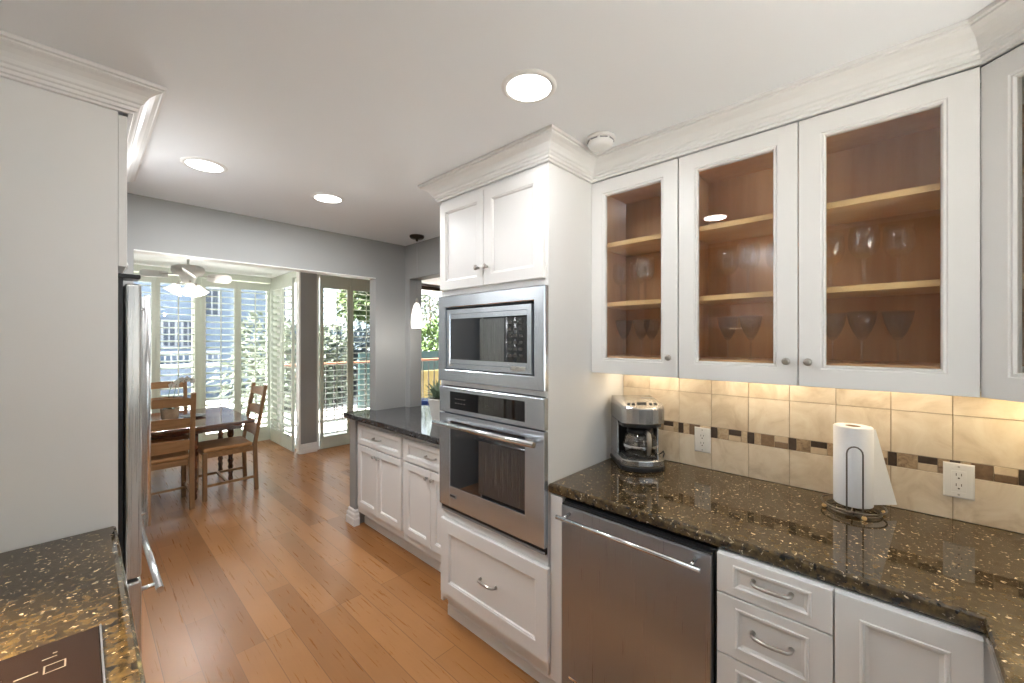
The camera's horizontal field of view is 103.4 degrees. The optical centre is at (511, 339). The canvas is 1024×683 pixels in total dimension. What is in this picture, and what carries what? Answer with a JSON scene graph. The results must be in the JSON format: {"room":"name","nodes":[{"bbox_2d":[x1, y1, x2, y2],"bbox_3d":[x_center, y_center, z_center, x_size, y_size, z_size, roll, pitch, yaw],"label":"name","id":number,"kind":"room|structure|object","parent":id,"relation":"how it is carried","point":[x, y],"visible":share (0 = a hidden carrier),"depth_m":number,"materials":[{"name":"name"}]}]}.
{"room":"kitchen","nodes":[
{"label":"kitchen","id":0,"kind":"room"},
{"bbox_2d":[134,264,270,441],"bbox_3d":[-4.913,0.293,4.863,0.120,2.445,3.575,0,0,43],"label":"wall","id":1,"kind":"structure","parent":0,"point":[137,268],"depth_m":5.51,"materials":[{"name":"paint"}]},
{"bbox_2d":[136,272,193,392],"bbox_3d":[-4.620,0.336,5.212,0.050,2.360,0.885,0,0,43],"label":"window","id":2,"kind":"structure","parent":1,"relation":"in","point":[192,298],"depth_m":5.49,"materials":[{"name":"paint"}]},
{"bbox_2d":[134,272,155,412],"bbox_3d":[-4.670,0.339,4.989,0.094,2.330,0.416,0,0,43],"label":"plantation shutter","id":3,"kind":"object","parent":2,"relation":"attached to","point":[152,280],"visible":0.13,"depth_m":5.12,"materials":[{"name":"paint"}]},
{"bbox_2d":[156,275,198,451],"bbox_3d":[-4.378,0.339,5.301,0.094,2.330,0.434,0,0,43],"label":"plantation shutter","id":4,"kind":"object","parent":2,"relation":"attached to","point":[170,279],"visible":0.47,"depth_m":5.27,"materials":[{"name":"paint"}]},
{"bbox_2d":[204,278,266,425],"bbox_3d":[-3.993,0.336,5.881,0.050,2.360,0.850,0,0,43],"label":"window","id":5,"kind":"structure","parent":1,"relation":"in","point":[204,278],"depth_m":6.15,"materials":[{"name":"paint"}]},
{"bbox_2d":[202,278,237,440],"bbox_3d":[-4.064,0.339,5.635,0.094,2.330,0.411,0,0,43],"label":"plantation shutter","id":6,"kind":"object","parent":5,"relation":"attached to","point":[234,284],"visible":0.79,"depth_m":5.61,"materials":[{"name":"paint"}]},
{"bbox_2d":[238,282,269,441],"bbox_3d":[-3.780,0.339,5.938,0.093,2.330,0.416,0,0,43],"label":"plantation shutter","id":7,"kind":"object","parent":5,"relation":"attached to","point":[264,433],"visible":0.8,"depth_m":5.92,"materials":[{"name":"paint"}]},
{"bbox_2d":[123,193,404,522],"bbox_3d":[-2.226,0.243,2.363,0.100,2.545,3.843,0,0,43],"label":"wall","id":8,"kind":"structure","parent":0,"point":[153,224],"depth_m":3.02,"materials":[{"name":"paint"}]},
{"bbox_2d":[134,249,375,279],"bbox_3d":[-1.707,-0.517,2.917,0.106,0.006,1.501,0,0,43],"label":"trim","id":9,"kind":"structure","parent":8,"relation":"attached to","point":[135,250],"depth_m":2.75,"materials":[{"name":"paint"}]},
{"bbox_2d":[346,506,359,526],"bbox_3d":[-1.262,1.452,3.392,0.148,0.128,0.199,0,0,43],"label":"baseboard","id":10,"kind":"structure","parent":8,"relation":"attached to","point":[352,516],"depth_m":3.30,"materials":[{"name":"paint"}]},
{"bbox_2d":[271,271,295,428],"bbox_3d":[-3.261,0.293,5.857,1.170,2.445,0.115,0,0,43],"label":"wall","id":11,"kind":"structure","parent":0,"point":[292,274],"depth_m":6.10,"materials":[{"name":"paint"}]},
{"bbox_2d":[277,278,295,448],"bbox_3d":[-3.184,0.336,5.815,1.000,2.360,0.050,0,0,43],"label":"window","id":12,"kind":"structure","parent":11,"relation":"in","point":[278,344],"depth_m":6.12,"materials":[{"name":"paint"}]},
{"bbox_2d":[270,281,280,444],"bbox_3d":[-3.442,0.339,5.883,0.455,2.330,0.081,0,0,43],"label":"plantation shutter","id":13,"kind":"object","parent":12,"relation":"attached to","point":[275,434],"visible":0.85,"depth_m":5.88,"materials":[{"name":"paint"}]},
{"bbox_2d":[280,278,295,451],"bbox_3d":[-3.096,0.339,5.577,0.106,2.330,0.456,0,0,-43],"label":"plantation shutter","id":14,"kind":"object","parent":12,"relation":"attached to","point":[287,441],"visible":1,"depth_m":5.50,"materials":[{"name":"paint"}]},
{"bbox_2d":[134,253,440,294],"bbox_3d":[-0.367,-0.979,4.031,7.890,0.100,8.820,0,0,43],"label":"ceiling","id":15,"kind":"structure","parent":0,"point":[139,259],"depth_m":5.23,"materials":[{"name":"paint"}]},
{"bbox_2d":[139,259,231,296],"bbox_3d":[-3.410,-0.688,4.258,0.586,0.481,0.586,0,0,5],"label":"ceiling fan","id":16,"kind":"object","parent":15,"relation":"hanging from","point":[188,273],"visible":0.95,"depth_m":4.20,"materials":[{"name":"white metal"}]},
{"bbox_2d":[140,439,538,682],"bbox_3d":[-0.367,1.566,4.031,7.890,0.100,8.820,0,0,43],"label":"floor","id":17,"kind":"structure","parent":0,"point":[270,583],"depth_m":2.43,"materials":[{"name":"brown wood"}]},
{"bbox_2d":[0,77,127,552],"bbox_3d":[-1.854,0.385,1.422,0.953,2.262,0.729,0,0,43],"label":"panel","id":18,"kind":"object","parent":17,"relation":"on","point":[63,159],"visible":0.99,"depth_m":1.23,"materials":[{"name":"paint"}]},
{"bbox_2d":[0,30,166,181],"bbox_3d":[-1.833,-0.792,1.445,1.131,0.092,0.791,0,0,43],"label":"trim","id":19,"kind":"structure","parent":18,"relation":"on","point":[22,60],"depth_m":1.25,"materials":[{"name":"paint"}]},
{"bbox_2d":[118,273,163,652],"bbox_3d":[-1.817,0.647,1.461,0.890,1.738,0.767,0,0,43],"label":"refrigerator","id":20,"kind":"object","parent":17,"relation":"on","point":[134,310],"visible":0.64,"depth_m":1.38,"materials":[{"name":"silver metal"}]},
{"bbox_2d":[151,380,188,464],"bbox_3d":[-3.948,0.993,4.612,0.545,1.047,0.448,0,0,43],"label":"dining chair","id":21,"kind":"object","parent":17,"relation":"on","point":[154,385],"visible":0.02,"depth_m":4.76,"materials":[{"name":"brown wood"}]},
{"bbox_2d":[151,392,195,509],"bbox_3d":[-3.123,0.993,3.578,0.545,1.047,0.448,0,0,43],"label":"dining chair","id":22,"kind":"object","parent":17,"relation":"on","point":[164,455],"visible":0.54,"depth_m":3.54,"materials":[{"name":"brown wood"}]},
{"bbox_2d":[151,406,254,499],"bbox_3d":[-3.529,1.156,3.846,1.190,0.720,1.585,0,0,43],"label":"dining table","id":23,"kind":"object","parent":17,"relation":"on","point":[219,419],"visible":0.38,"depth_m":4.01,"materials":[{"name":"brown wood"}]},
{"bbox_2d":[151,376,195,419],"bbox_3d":[-3.433,0.583,4.062,0.303,0.426,0.307,0,0,21],"label":"potted orchid","id":24,"kind":"object","parent":23,"relation":"on","point":[166,413],"visible":0.86,"depth_m":4.05,"materials":[{"name":"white plant"}]},
{"bbox_2d":[180,413,205,417],"bbox_3d":[-3.268,0.787,4.146,0.214,0.018,0.214,0,0,43],"label":"plate","id":25,"kind":"object","parent":23,"relation":"on","point":[197,414],"visible":0.67,"depth_m":4.17,"materials":[{"name":"white ceramic"}]},
{"bbox_2d":[197,382,267,501],"bbox_3d":[-2.852,0.993,4.112,0.448,1.047,0.545,0,0,43],"label":"dining chair","id":26,"kind":"object","parent":17,"relation":"on","point":[210,448],"visible":0.87,"depth_m":4.07,"materials":[{"name":"brown wood"}]},
{"bbox_2d":[358,421,411,552],"bbox_3d":[-0.870,1.081,3.210,0.685,0.870,0.496,0,0,43],"label":"base cabinet","id":27,"kind":"object","parent":17,"relation":"on","point":[380,451],"visible":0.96,"depth_m":3.02,"materials":[{"name":"paint"}]},
{"bbox_2d":[343,405,439,444],"bbox_3d":[-0.613,0.623,3.073,1.506,0.042,0.675,0,0,43],"label":"countertop","id":28,"kind":"structure","parent":27,"relation":"on","point":[415,422],"depth_m":3.04,"materials":[{"name":"grey stone"}]},
{"bbox_2d":[423,379,440,420],"bbox_3d":[-0.520,0.437,2.953,0.345,0.329,0.336,0,0,30],"label":"potted plant","id":29,"kind":"object","parent":28,"relation":"on","point":[434,400],"visible":0.44,"depth_m":2.89,"materials":[{"name":"green plant"}]},
{"bbox_2d":[404,435,440,571],"bbox_3d":[-0.372,1.081,2.744,0.672,0.870,0.496,0,0,43],"label":"base cabinet","id":30,"kind":"object","parent":17,"relation":"on","point":[422,504],"visible":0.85,"depth_m":2.66,"materials":[{"name":"paint"}]},
{"bbox_2d":[440,162,622,682],"bbox_3d":[0.093,0.385,2.170,0.752,2.262,0.702,0,0,43],"label":"tall cabinet","id":31,"kind":"object","parent":17,"relation":"on","point":[531,227],"visible":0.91,"depth_m":1.85,"materials":[{"name":"paint"}]},
{"bbox_2d":[432,385,547,554],"bbox_3d":[0.057,0.577,2.123,0.718,0.657,0.664,0,0,43],"label":"oven","id":32,"kind":"object","parent":31,"relation":"in","point":[494,444],"visible":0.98,"depth_m":1.87,"materials":[{"name":"silver metal"}]},
{"bbox_2d":[438,285,547,391],"bbox_3d":[0.020,-0.004,2.091,0.731,0.444,0.442,0,0,43],"label":"microwave","id":33,"kind":"object","parent":31,"relation":"in","point":[510,340],"visible":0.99,"depth_m":1.89,"materials":[{"name":"silver metal"}]},
{"bbox_2d":[508,321,521,356],"bbox_3d":[0.013,-0.001,1.810,0.088,0.162,0.001,0,0,43],"label":"control panel","id":34,"kind":"object","parent":33,"relation":"attached to","point":[514,327],"depth_m":1.81,"materials":[{"name":"grey"}]},
{"bbox_2d":[418,0,1023,202],"bbox_3d":[0.710,-0.792,1.555,2.670,0.092,0.730,0,0,43],"label":"trim","id":35,"kind":"structure","parent":31,"relation":"on","point":[974,41],"depth_m":1.39,"materials":[{"name":"paint"}]},
{"bbox_2d":[551,493,565,682],"bbox_3d":[0.403,1.081,1.903,0.060,0.870,0.642,0,0,43],"label":"filler panel","id":36,"kind":"object","parent":17,"relation":"on","point":[556,500],"visible":0.21,"depth_m":1.67,"materials":[{"name":"paint"}]},
{"bbox_2d":[555,498,718,682],"bbox_3d":[0.594,1.083,1.632,0.574,0.866,0.666,0,0,43],"label":"dishwasher","id":37,"kind":"object","parent":17,"relation":"on","point":[639,599],"visible":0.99,"depth_m":1.41,"materials":[{"name":"silver metal"}]},
{"bbox_2d":[717,548,834,682],"bbox_3d":[0.940,1.081,1.365,0.280,0.870,0.692,0,0,43],"label":"base cabinet","id":38,"kind":"object","parent":17,"relation":"on","point":[775,624],"visible":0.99,"depth_m":1.14,"materials":[{"name":"paint"}]},
{"bbox_2d":[835,586,998,682],"bbox_3d":[1.378,1.081,0.974,0.892,0.870,0.664,0,0,43],"label":"base cabinet","id":39,"kind":"object","parent":17,"relation":"on","point":[877,641],"visible":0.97,"depth_m":0.96,"materials":[{"name":"paint"}]},
{"bbox_3d":[0.827,1.081,0.205,0.643,0.870,1.240,0,0,43],"label":"base cabinet","id":40,"kind":"object","parent":17,"relation":"on","visible":0},
{"bbox_2d":[548,458,1023,682],"bbox_3d":[0.626,0.623,0.853,1.844,0.042,1.916,0,0,43],"label":"countertop","id":41,"kind":"structure","parent":40,"relation":"on","point":[967,575],"depth_m":1.22,"materials":[{"name":"brown stone"}]},
{"bbox_2d":[610,395,664,472],"bbox_3d":[0.629,0.442,1.937,0.255,0.319,0.263,0,0,0],"label":"coffee maker","id":42,"kind":"object","parent":41,"relation":"on","point":[636,420],"visible":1,"depth_m":1.88,"materials":[{"name":"silver plastic"}]},
{"bbox_2d":[619,421,660,427],"bbox_3d":[0.605,0.396,1.944,0.181,0.019,0.212,0,0,0],"label":"basket","id":43,"kind":"object","parent":42,"relation":"on","point":[629,424],"depth_m":1.84,"materials":[{"name":"black plastic"}]},
{"bbox_2d":[820,446,887,520],"bbox_3d":[1.199,0.461,1.423,0.182,0.281,0.182,0,0,43],"label":"paper towel holder","id":44,"kind":"object","parent":41,"relation":"on","point":[825,504],"visible":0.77,"depth_m":1.37,"materials":[{"name":"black metal"}]},
{"bbox_2d":[833,423,896,508],"bbox_3d":[1.234,0.440,1.432,0.182,0.272,0.110,0,0,-16],"label":"paper towel roll","id":45,"kind":"object","parent":44,"relation":"on","point":[878,490],"visible":0.94,"depth_m":1.40,"materials":[{"name":"paper"}]},
{"bbox_3d":[-0.048,1.081,-0.303,1.225,0.870,0.673,0,0,43],"label":"base cabinet","id":46,"kind":"object","parent":17,"relation":"on","visible":0},
{"bbox_2d":[0,526,145,682],"bbox_3d":[-0.559,0.623,0.172,2.641,0.042,0.676,0,0,43],"label":"countertop","id":47,"kind":"structure","parent":46,"relation":"on","point":[51,591],"depth_m":0.94,"materials":[{"name":"brown stone"}]},
{"bbox_2d":[0,624,105,682],"bbox_3d":[-0.762,0.598,0.396,0.758,0.007,0.526,0,0,43],"label":"cooktop","id":48,"kind":"object","parent":47,"relation":"in","point":[76,658],"visible":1,"depth_m":0.75,"materials":[{"name":"brown glass"}]},
{"bbox_2d":[296,272,439,453],"bbox_3d":[-1.088,0.293,7.238,0.112,2.445,5.128,0,0,43],"label":"wall","id":49,"kind":"structure","parent":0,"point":[308,280],"depth_m":5.40,"materials":[{"name":"paint"}]},
{"bbox_2d":[301,442,316,453],"bbox_3d":[-2.713,1.452,5.411,0.020,0.128,0.205,0,0,43],"label":"baseboard","id":50,"kind":"structure","parent":49,"relation":"attached to","point":[308,447],"depth_m":5.40,"materials":[{"name":"paint"}]},
{"bbox_2d":[320,275,349,448],"bbox_3d":[-2.481,0.311,5.690,0.095,2.385,0.418,0,0,43],"label":"plantation shutter","id":51,"kind":"object","parent":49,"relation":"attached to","point":[329,282],"visible":0.98,"depth_m":5.66,"materials":[{"name":"paint"}]},
{"bbox_2d":[317,274,365,449],"bbox_3d":[-2.385,0.308,5.885,0.050,2.415,0.935,0,0,43],"label":"window","id":52,"kind":"structure","parent":49,"relation":"attached to","point":[318,275],"depth_m":5.56,"materials":[{"name":"paint"}]},
{"bbox_2d":[350,278,369,410],"bbox_3d":[-2.183,0.311,6.008,0.095,2.385,0.445,0,0,43],"label":"plantation shutter","id":53,"kind":"object","parent":49,"relation":"attached to","point":[360,285],"visible":0.5,"depth_m":5.91,"materials":[{"name":"paint"}]},
{"bbox_2d":[421,285,440,291],"bbox_3d":[-0.704,0.308,7.664,0.070,2.415,2.780,0,0,43],"label":"window","id":54,"kind":"structure","parent":49,"relation":"attached to","point":[430,288],"depth_m":6.88,"materials":[{"name":"brown metal"}]},
{"bbox_2d":[0,0,1023,245],"bbox_3d":[-0.348,-0.899,1.288,4.110,0.120,2.843,0,0,43],"label":"ceiling","id":55,"kind":"structure","parent":0,"point":[365,103],"depth_m":1.24,"materials":[{"name":"paint"}]},
{"bbox_2d":[180,156,227,172],"bbox_3d":[-1.481,-0.835,1.947,0.184,0.007,0.184,0,0,43],"label":"recessed light","id":56,"kind":"object","parent":55,"relation":"in","point":[197,163],"visible":1,"depth_m":1.94,"materials":[{"name":"paint"}]},
{"bbox_2d":[311,192,344,203],"bbox_3d":[-1.093,-0.835,2.402,0.184,0.007,0.184,0,0,43],"label":"recessed light","id":57,"kind":"object","parent":55,"relation":"in","point":[330,198],"visible":1,"depth_m":2.39,"materials":[{"name":"paint"}]},
{"bbox_2d":[410,234,423,327],"bbox_3d":[-0.771,-0.465,3.279,0.116,0.746,0.116,0,0,43],"label":"pendant light","id":58,"kind":"object","parent":55,"relation":"hanging from","point":[416,316],"visible":1,"depth_m":3.25,"materials":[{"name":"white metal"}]},
{"bbox_2d":[501,69,556,103],"bbox_3d":[0.056,-0.835,1.345,0.184,0.007,0.184,0,0,43],"label":"recessed light","id":59,"kind":"object","parent":55,"relation":"in","point":[528,86],"visible":1,"depth_m":1.33,"materials":[{"name":"paint"}]},
{"bbox_2d":[586,131,614,151],"bbox_3d":[0.370,-0.818,1.689,0.120,0.042,0.120,0,0,43],"label":"smoke detector","id":60,"kind":"object","parent":55,"relation":"attached to","point":[601,141],"visible":1,"depth_m":1.66,"materials":[{"name":"white plastic"}]},
{"bbox_2d":[405,83,1022,533],"bbox_3d":[0.582,0.243,2.280,4.110,2.545,0.123,0,0,43],"label":"wall","id":61,"kind":"structure","parent":0,"point":[422,259],"depth_m":3.61,"materials":[{"name":"paint"}]},
{"bbox_2d":[592,158,678,377],"bbox_3d":[0.630,-0.294,1.906,0.413,0.905,0.347,0,0,43],"label":"upper cabinet","id":62,"kind":"object","parent":61,"relation":"attached to","point":[635,215],"visible":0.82,"depth_m":1.93,"materials":[{"name":"paint"}]},
{"bbox_2d":[607,234,660,256],"bbox_3d":[0.652,-0.449,1.929,0.373,0.020,0.263,0,0,43],"label":"shelf","id":63,"kind":"object","parent":62,"relation":"attached to","point":[647,246],"depth_m":1.93,"materials":[{"name":"brown wood"}]},
{"bbox_2d":[607,299,660,309],"bbox_3d":[0.652,-0.166,1.929,0.373,0.020,0.263,0,0,43],"label":"shelf","id":64,"kind":"object","parent":62,"relation":"attached to","point":[652,304],"depth_m":1.91,"materials":[{"name":"brown wood"}]},
{"bbox_2d":[623,375,1023,533],"bbox_3d":[1.276,0.351,1.548,1.845,0.500,0.020,0,0,43],"label":"backsplash","id":65,"kind":"structure","parent":61,"relation":"attached to","point":[782,434],"depth_m":1.53,"materials":[{"name":"tile"}]},
{"bbox_2d":[695,427,710,453],"bbox_3d":[0.890,0.470,1.890,0.071,0.114,0.008,0,0,43],"label":"electrical outlet","id":66,"kind":"object","parent":65,"relation":"attached to","point":[702,435],"visible":1,"depth_m":1.89,"materials":[{"name":"white plastic"}]},
{"bbox_2d":[699,432,705,447],"bbox_3d":[0.888,0.470,1.888,0.033,0.066,0.002,0,0,43],"label":"receptacle","id":67,"kind":"object","parent":66,"relation":"attached to","point":[702,435],"depth_m":1.89,"materials":[{"name":"grey plastic"}]},
{"bbox_2d":[943,461,974,500],"bbox_3d":[1.478,0.468,1.339,0.071,0.114,0.008,0,0,43],"label":"electrical outlet","id":68,"kind":"object","parent":65,"relation":"attached to","point":[958,479],"visible":1,"depth_m":1.34,"materials":[{"name":"white plastic"}]},
{"bbox_2d":[951,470,965,491],"bbox_3d":[1.476,0.468,1.336,0.033,0.066,0.002,0,0,43],"label":"receptacle","id":69,"kind":"object","parent":68,"relation":"attached to","point":[958,477],"depth_m":1.34,"materials":[{"name":"grey plastic"}]},
{"bbox_2d":[679,67,979,397],"bbox_3d":[1.079,-0.294,1.486,0.814,0.905,0.347,0,0,43],"label":"upper cabinet","id":70,"kind":"object","parent":61,"relation":"attached to","point":[892,161],"visible":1,"depth_m":1.41,"materials":[{"name":"paint"}]},
{"bbox_2d":[739,315,762,359],"bbox_3d":[0.932,-0.006,1.579,0.082,0.172,0.082,0,0,43],"label":"wine glass","id":71,"kind":"object","parent":70,"relation":"in","point":[762,315],"visible":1,"depth_m":1.59,"materials":[{"name":"clear glass"}]},
{"bbox_2d":[699,183,939,243],"bbox_3d":[1.101,-0.449,1.509,0.774,0.020,0.263,0,0,43],"label":"shelf","id":72,"kind":"object","parent":70,"relation":"attached to","point":[921,201],"depth_m":1.42,"materials":[{"name":"brown wood"}]},
{"bbox_2d":[699,279,939,304],"bbox_3d":[1.101,-0.166,1.509,0.774,0.020,0.263,0,0,43],"label":"shelf","id":73,"kind":"object","parent":70,"relation":"attached to","point":[924,289],"depth_m":1.41,"materials":[{"name":"brown wood"}]},
{"bbox_2d":[846,311,877,363],"bbox_3d":[1.172,-0.006,1.355,0.082,0.172,0.082,0,0,43],"label":"wine glass","id":74,"kind":"object","parent":70,"relation":"in","point":[877,311],"visible":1,"depth_m":1.33,"materials":[{"name":"clear glass"}]},
{"bbox_2d":[848,224,880,256],"bbox_3d":[1.162,-0.274,1.337,0.083,0.195,0.083,0,0,43],"label":"wine glass","id":75,"kind":"object","parent":70,"relation":"on","point":[878,224],"visible":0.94,"depth_m":1.35,"materials":[{"name":"clear glass"}]},
{"bbox_2d":[881,311,914,363],"bbox_3d":[1.270,-0.006,1.331,0.082,0.172,0.082,0,0,43],"label":"wine glass","id":76,"kind":"object","parent":70,"relation":"in","point":[914,311],"visible":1,"depth_m":1.33,"materials":[{"name":"clear glass"}]},
{"bbox_2d":[882,222,916,273],"bbox_3d":[1.265,-0.274,1.323,0.083,0.195,0.083,0,0,43],"label":"wine glass","id":77,"kind":"object","parent":70,"relation":"on","point":[910,222],"visible":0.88,"depth_m":1.32,"materials":[{"name":"clear glass"}]},
{"bbox_2d":[882,222,916,257],"bbox_3d":[1.265,-0.319,1.323,0.083,0.106,0.083,0,0,43],"label":"bowl","id":78,"kind":"object","parent":77,"relation":"on","point":[910,222],"depth_m":1.31,"materials":[{"name":"clear glass"}]},
{"bbox_2d":[980,44,1023,401],"bbox_3d":[1.511,-0.294,0.903,0.610,0.905,0.606,0,0,43],"label":"upper cabinet","id":79,"kind":"object","parent":61,"relation":"attached to","point":[1002,79],"visible":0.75,"depth_m":1.06,"materials":[{"name":"paint"}]},
{"bbox_2d":[1022,164,1023,196],"bbox_3d":[1.533,-0.449,0.900,0.555,0.020,0.560,0,0,43],"label":"shelf","id":80,"kind":"object","parent":79,"relation":"attached to","point":[1023,164],"depth_m":1.12,"materials":[{"name":"brown wood"}]},
{"bbox_2d":[1022,272,1023,288],"bbox_3d":[1.533,-0.166,0.900,0.555,0.020,0.560,0,0,43],"label":"shelf","id":81,"kind":"object","parent":79,"relation":"attached to","point":[1022,272],"depth_m":1.07,"materials":[{"name":"brown wood"}]},
{"label":"outside","id":82,"kind":"structure","parent":0,"visible":0},
{"bbox_2d":[287,423,346,444],"bbox_3d":[-1.209,1.646,8.419,1.620,0.140,6.370,0,0,43],"label":"deck","id":83,"kind":"object","parent":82,"point":[340,427],"depth_m":6.99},
{"bbox_2d":[284,358,439,427],"bbox_3d":[-1.701,0.996,8.859,0.080,1.159,6.200,0,0,43],"label":"balcony railing","id":84,"kind":"object","parent":83,"relation":"on","point":[427,359],"visible":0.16,"depth_m":7.39,"materials":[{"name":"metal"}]},
{"bbox_2d":[421,398,428,405],"bbox_3d":[-1.765,1.381,7.987,0.420,0.390,0.420,0,0,43],"label":"planter","id":85,"kind":"object","parent":83,"relation":"on","point":[424,401],"visible":0.1,"depth_m":7.83,"materials":[{"name":"blue ceramic"}]},
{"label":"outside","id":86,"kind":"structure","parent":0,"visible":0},
{"bbox_2d":[180,348,434,433],"bbox_3d":[-7.752,2.066,20.974,120.000,0.100,100.000,0,0,43],"label":"ground","id":87,"kind":"structure","parent":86,"point":[213,401],"depth_m":11.29,"materials":[{"name":"white"}]},
{"bbox_2d":[134,281,285,397],"bbox_3d":[-13.223,-0.309,14.041,6.100,4.650,9.000,0,0,43],"label":"house","id":88,"kind":"structure","parent":87,"relation":"on","point":[143,288],"depth_m":13.45,"materials":[{"name":"blue"}]},
{"bbox_2d":[206,312,355,414],"bbox_3d":[-6.603,1.065,11.952,2.496,3.801,4.037,0,0,43],"label":"shrub","id":89,"kind":"object","parent":87,"relation":"on","point":[287,345],"visible":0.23,"depth_m":11.58,"materials":[{"name":"green plant"}]},
{"bbox_2d":[319,321,369,396],"bbox_3d":[-6.085,1.036,14.882,2.119,3.596,3.248,0,0,43],"label":"shrub","id":90,"kind":"object","parent":87,"relation":"on","point":[356,351],"visible":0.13,"depth_m":14.66,"materials":[{"name":"green plant"}]},
{"bbox_2d":[334,290,369,339],"bbox_3d":[-6.027,-0.976,17.244,2.540,5.988,3.067,0,0,43],"label":"tree","id":91,"kind":"object","parent":87,"relation":"on","point":[357,311],"visible":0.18,"depth_m":16.47,"materials":[{"name":"green plant"}]},
{"bbox_2d":[358,351,437,408],"bbox_3d":[-1.863,1.206,14.425,0.050,1.620,7.500,0,0,43],"label":"fence","id":92,"kind":"object","parent":87,"relation":"on","point":[424,354],"visible":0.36,"depth_m":11.88,"materials":[{"name":"wood"}]},
{"bbox_2d":[421,315,437,350],"bbox_3d":[-2.685,0.470,15.858,2.429,3.102,3.577,0,0,43],"label":"shrub","id":93,"kind":"object","parent":87,"relation":"on","point":[427,329],"visible":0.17,"depth_m":15.12,"materials":[{"name":"green plant"}]},
{"bbox_2d":[421,294,438,338],"bbox_3d":[-4.538,-1.111,22.354,1.647,6.258,1.693,0,0,43],"label":"tree","id":94,"kind":"object","parent":87,"relation":"on","point":[423,299],"visible":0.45,"depth_m":22.20,"materials":[{"name":"green plant"}]},
{"bbox_2d":[421,370,440,397],"bbox_3d":[-1.519,1.456,12.526,0.150,1.120,5.800,0,0,43],"label":"fence","id":95,"kind":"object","parent":87,"relation":"on","point":[431,372],"depth_m":11.53,"materials":[{"name":"yellow paint"}]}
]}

